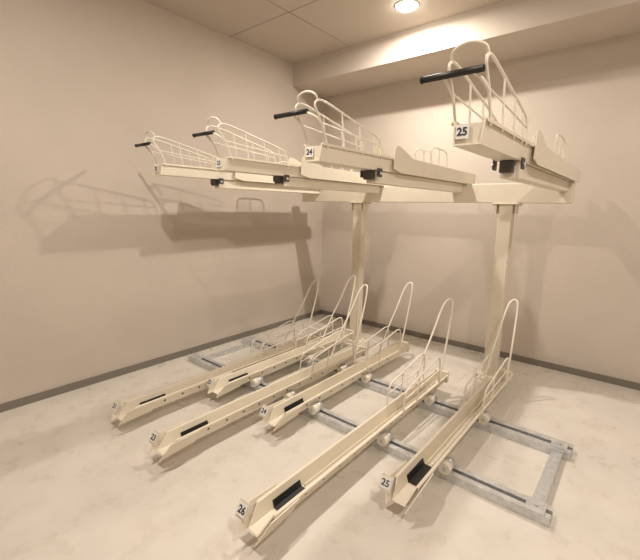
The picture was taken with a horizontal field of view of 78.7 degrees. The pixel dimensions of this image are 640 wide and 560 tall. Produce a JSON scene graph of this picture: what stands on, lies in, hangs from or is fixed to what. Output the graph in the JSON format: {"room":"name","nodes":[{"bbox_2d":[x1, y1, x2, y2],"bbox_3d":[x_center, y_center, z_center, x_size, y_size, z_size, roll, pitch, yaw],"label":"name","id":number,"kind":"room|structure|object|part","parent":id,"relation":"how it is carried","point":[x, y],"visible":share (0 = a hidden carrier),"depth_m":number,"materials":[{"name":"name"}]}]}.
{"room":"bicycle parking room","nodes":[
{"label":"bicycle parking room","id":0,"kind":"room"},
{"bbox_2d":[0,0,324,403],"bbox_3d":[-1.718,-0.718,3.286,0.100,3.140,5.580,10,14,39],"label":"wall","id":1,"kind":"structure","parent":0,"point":[108,263],"depth_m":3.31,"materials":[{"name":"paint"}]},
{"bbox_2d":[0,310,320,412],"bbox_3d":[-1.702,0.803,3.535,0.012,0.060,5.380,10,14,39],"label":"baseboard","id":2,"kind":"structure","parent":1,"relation":"attached to","point":[46,394],"depth_m":3.53,"materials":[{"name":"grey plastic"}]},
{"bbox_2d":[0,314,639,559],"bbox_3d":[0.262,1.216,1.953,5.320,0.100,5.580,10,14,39],"label":"floor","id":3,"kind":"structure","parent":0,"point":[76,483],"depth_m":2.21,"materials":[{"name":"beige concrete"}]},
{"bbox_2d":[188,336,573,527],"bbox_3d":[0.162,0.908,3.141,3.100,0.066,0.795,10,14,39],"label":"floor track","id":4,"kind":"object","parent":3,"relation":"on","point":[535,508],"visible":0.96,"depth_m":2.47,"materials":[{"name":"silver metal"}]},
{"bbox_2d":[111,278,318,425],"bbox_3d":[-0.694,0.474,3.291,0.210,0.744,2.062,10,14,39],"label":"bicycle rack","id":5,"kind":"object","parent":4,"relation":"on","point":[126,410],"visible":0.77,"depth_m":3.01,"materials":[{"name":"beige metal"}]},
{"bbox_3d":[-0.437,0.559,3.713,0.010,0.040,0.560,10,14,39],"label":"guard rail","id":6,"kind":"part","parent":5,"relation":"part of","materials":[{"name":"beige metal"}]},
{"bbox_3d":[-0.338,0.576,3.633,0.010,0.040,0.560,10,14,39],"label":"guard rail","id":7,"kind":"part","parent":5,"relation":"part of","materials":[{"name":"beige metal"}]},
{"bbox_2d":[149,284,367,461],"bbox_3d":[-0.260,0.541,2.976,0.210,0.744,2.142,10,14,39],"label":"bicycle rack","id":8,"kind":"object","parent":4,"relation":"on","point":[168,441],"visible":0.98,"depth_m":2.78,"materials":[{"name":"beige metal"}]},
{"bbox_3d":[0.122,0.637,3.349,0.010,0.040,0.560,10,14,39],"label":"guard rail","id":9,"kind":"part","parent":8,"relation":"part of","materials":[{"name":"beige metal"}]},
{"bbox_2d":[206,275,355,397],"bbox_3d":[-0.233,0.426,3.593,0.210,0.744,1.842,10,14,39],"label":"bicycle rack","id":10,"kind":"object","parent":4,"relation":"on","point":[221,385],"visible":0.98,"depth_m":3.47,"materials":[{"name":"beige metal"}]},
{"bbox_3d":[0.053,0.542,3.852,0.010,0.040,0.560,10,14,39],"label":"guard rail","id":11,"kind":"part","parent":10,"relation":"part of","materials":[{"name":"beige metal"}]},
{"bbox_2d":[259,282,412,430],"bbox_3d":[0.273,0.507,3.208,0.210,0.744,1.922,10,14,39],"label":"bicycle rack","id":12,"kind":"object","parent":4,"relation":"on","point":[279,413],"visible":1,"depth_m":3.08,"materials":[{"name":"beige metal"}]},
{"bbox_3d":[0.485,0.601,3.577,0.010,0.040,0.560,10,14,39],"label":"guard rail","id":13,"kind":"part","parent":12,"relation":"part of","materials":[{"name":"beige metal"}]},
{"bbox_3d":[0.584,0.618,3.497,0.010,0.040,0.560,10,14,39],"label":"guard rail","id":14,"kind":"part","parent":12,"relation":"part of","materials":[{"name":"beige metal"}]},
{"bbox_2d":[235,298,453,546],"bbox_3d":[0.366,0.652,2.442,0.210,0.744,2.142,10,14,39],"label":"bicycle rack","id":15,"kind":"object","parent":4,"relation":"on","point":[265,511],"visible":1,"depth_m":2.19,"materials":[{"name":"beige metal"}]},
{"bbox_3d":[0.649,0.732,2.895,0.010,0.040,0.560,10,14,39],"label":"guard rail","id":16,"kind":"part","parent":15,"relation":"part of","materials":[{"name":"beige metal"}]},
{"bbox_3d":[0.748,0.748,2.815,0.010,0.040,0.560,10,14,39],"label":"guard rail","id":17,"kind":"part","parent":15,"relation":"part of","materials":[{"name":"beige metal"}]},
{"bbox_3d":[0.374,0.872,3.395,3.100,0.050,0.130,10,14,39],"label":"rail","id":18,"kind":"part","parent":4,"relation":"part of","materials":[{"name":"metal"}]},
{"bbox_2d":[378,299,518,513],"bbox_3d":[0.974,0.643,2.548,0.210,0.744,1.922,10,14,39],"label":"bicycle rack","id":19,"kind":"object","parent":4,"relation":"on","point":[403,483],"visible":1,"depth_m":2.35,"materials":[{"name":"beige metal"}]},
{"bbox_3d":[1.187,0.737,2.918,0.010,0.040,0.560,10,14,39],"label":"guard rail","id":20,"kind":"part","parent":19,"relation":"part of","materials":[{"name":"beige metal"}]},
{"bbox_3d":[1.286,0.754,2.838,0.010,0.040,0.560,10,14,39],"label":"guard rail","id":21,"kind":"part","parent":19,"relation":"part of","materials":[{"name":"beige metal"}]},
{"bbox_2d":[302,182,575,380],"bbox_3d":[0.866,-0.078,3.977,2.740,1.720,0.220,10,14,39],"label":"frame","id":22,"kind":"object","parent":3,"relation":"on","point":[507,197],"visible":0.77,"depth_m":3.45,"materials":[{"name":"metal"}]},
{"bbox_2d":[135,131,319,193],"bbox_3d":[-0.653,-1.074,3.810,0.280,0.392,2.173,10,14,39],"label":"bicycle rack","id":23,"kind":"object","parent":22,"relation":"attached to","point":[219,179],"visible":0.79,"depth_m":3.38,"materials":[{"name":"white metal"}]},
{"bbox_3d":[-1.248,-0.853,3.020,0.102,0.070,0.006,10,14,39],"label":"plate","id":24,"kind":"part","parent":23,"relation":"part of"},
{"bbox_3d":[-0.468,-0.937,3.962,0.068,0.073,1.378,10,14,39],"label":"support arm","id":25,"kind":"part","parent":23,"relation":"part of"},
{"bbox_2d":[192,116,386,192],"bbox_3d":[-0.037,-0.969,3.310,0.280,0.392,2.173,10,14,39],"label":"bicycle rack","id":26,"kind":"object","parent":22,"relation":"attached to","point":[293,174],"visible":0.84,"depth_m":2.94,"materials":[{"name":"white metal"}]},
{"bbox_3d":[-0.633,-0.749,2.520,0.102,0.070,0.006,10,14,39],"label":"plate","id":27,"kind":"part","parent":26,"relation":"part of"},
{"bbox_3d":[0.147,-0.832,3.462,0.068,0.073,1.378,10,14,39],"label":"support arm","id":28,"kind":"part","parent":26,"relation":"part of"},
{"bbox_3d":[0.404,0.686,4.497,0.240,0.012,0.220,10,14,39],"label":"post plate","id":29,"kind":"part","parent":22,"relation":"part of","materials":[{"name":"beige metal"}]},
{"bbox_3d":[0.418,-0.075,4.355,0.110,1.536,0.090,10,14,39],"label":"post","id":30,"kind":"part","parent":22,"relation":"part of","materials":[{"name":"beige metal"}]},
{"bbox_2d":[274,90,475,192],"bbox_3d":[0.587,-0.855,2.759,0.280,0.392,2.243,10,14,39],"label":"bicycle rack","id":31,"kind":"object","parent":22,"relation":"attached to","point":[378,168],"visible":1,"depth_m":2.34,"materials":[{"name":"white metal"}]},
{"bbox_3d":[-0.106,-0.788,1.923,0.061,0.063,0.017,-5,12,-31],"label":"handle stem","id":32,"kind":"part","parent":31,"relation":"part of","materials":[{"name":"beige metal"}]},
{"bbox_3d":[-0.031,-0.629,1.942,0.102,0.070,0.006,10,14,39],"label":"plate","id":33,"kind":"part","parent":31,"relation":"part of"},
{"bbox_3d":[-0.033,-0.775,1.856,0.092,0.065,0.030,2,11,3],"label":"handle stem","id":34,"kind":"part","parent":31,"relation":"part of","materials":[{"name":"beige metal"}]},
{"bbox_3d":[0.771,-0.718,2.911,0.068,0.073,1.448,10,14,39],"label":"support arm","id":35,"kind":"part","parent":31,"relation":"part of"},
{"bbox_3d":[1.551,0.881,3.566,0.240,0.012,0.220,10,14,39],"label":"post plate","id":36,"kind":"part","parent":22,"relation":"part of","materials":[{"name":"beige metal"}]},
{"bbox_3d":[1.565,0.120,3.423,0.110,1.536,0.090,10,14,39],"label":"post","id":37,"kind":"part","parent":22,"relation":"part of","materials":[{"name":"beige metal"}]},
{"bbox_2d":[420,40,580,191],"bbox_3d":[1.188,-0.741,2.207,0.235,0.392,2.343,10,14,39],"label":"bicycle rack","id":38,"kind":"object","parent":22,"relation":"attached to","point":[523,161],"visible":1,"depth_m":1.57,"materials":[{"name":"white metal"}]},
{"bbox_3d":[0.445,-0.670,1.347,0.061,0.063,0.017,-5,12,-31],"label":"handle stem","id":39,"kind":"part","parent":38,"relation":"part of","materials":[{"name":"beige metal"}]},
{"bbox_3d":[0.521,-0.512,1.366,0.102,0.070,0.006,10,14,39],"label":"plate","id":40,"kind":"part","parent":38,"relation":"part of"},
{"bbox_3d":[0.528,-0.656,1.276,0.076,0.064,0.023,0,11,-8],"label":"handle stem","id":41,"kind":"part","parent":38,"relation":"part of","materials":[{"name":"beige metal"}]},
{"bbox_3d":[1.355,-0.606,2.373,0.068,0.073,1.548,10,14,39],"label":"support arm","id":42,"kind":"part","parent":38,"relation":"part of"},
{"bbox_3d":[1.579,-0.640,3.281,0.200,0.012,0.150,10,14,39],"label":"post head plate","id":43,"kind":"part","parent":22,"relation":"part of","materials":[{"name":"beige metal"}]},
{"bbox_2d":[143,0,504,62],"bbox_3d":[0.320,-1.968,1.357,5.320,0.100,5.580,10,14,39],"label":"ceiling","id":44,"kind":"structure","parent":0,"point":[287,37],"depth_m":3.46,"materials":[{"name":"beige paint"}]},
{"bbox_2d":[229,0,317,36],"bbox_3d":[1.072,-2.072,2.261,5.120,0.002,0.008,10,14,39],"label":"trim","id":45,"kind":"structure","parent":44,"relation":"attached to","point":[316,0],"depth_m":3.45,"materials":[{"name":"beige"}]},
{"bbox_2d":[267,0,350,46],"bbox_3d":[-1.212,-2.106,2.226,0.008,0.002,4.780,10,14,39],"label":"trim","id":46,"kind":"structure","parent":44,"relation":"attached to","point":[267,0],"depth_m":3.54,"materials":[{"name":"beige"}]},
{"bbox_2d":[394,0,418,11],"bbox_3d":[0.712,-2.239,3.208,0.204,0.034,0.204,10,14,39],"label":"recessed light","id":47,"kind":"object","parent":44,"relation":"in","point":[402,5],"depth_m":3.17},
{"bbox_2d":[321,33,639,382],"bbox_3d":[2.040,-0.733,3.733,5.120,3.140,0.100,10,14,39],"label":"wall","id":48,"kind":"structure","parent":0,"point":[574,273],"depth_m":3.77,"materials":[{"name":"paint"}]},
{"bbox_2d":[293,0,639,97],"bbox_3d":[1.842,-2.107,3.202,5.120,0.250,0.600,10,14,39],"label":"beam","id":49,"kind":"structure","parent":48,"relation":"attached to","point":[512,29],"depth_m":3.41,"materials":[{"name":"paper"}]},
{"bbox_2d":[321,310,639,390],"bbox_3d":[1.981,0.788,3.970,5.108,0.060,0.012,10,14,39],"label":"baseboard","id":50,"kind":"structure","parent":48,"relation":"attached to","point":[612,380],"depth_m":3.93,"materials":[{"name":"grey plastic"}]}
]}

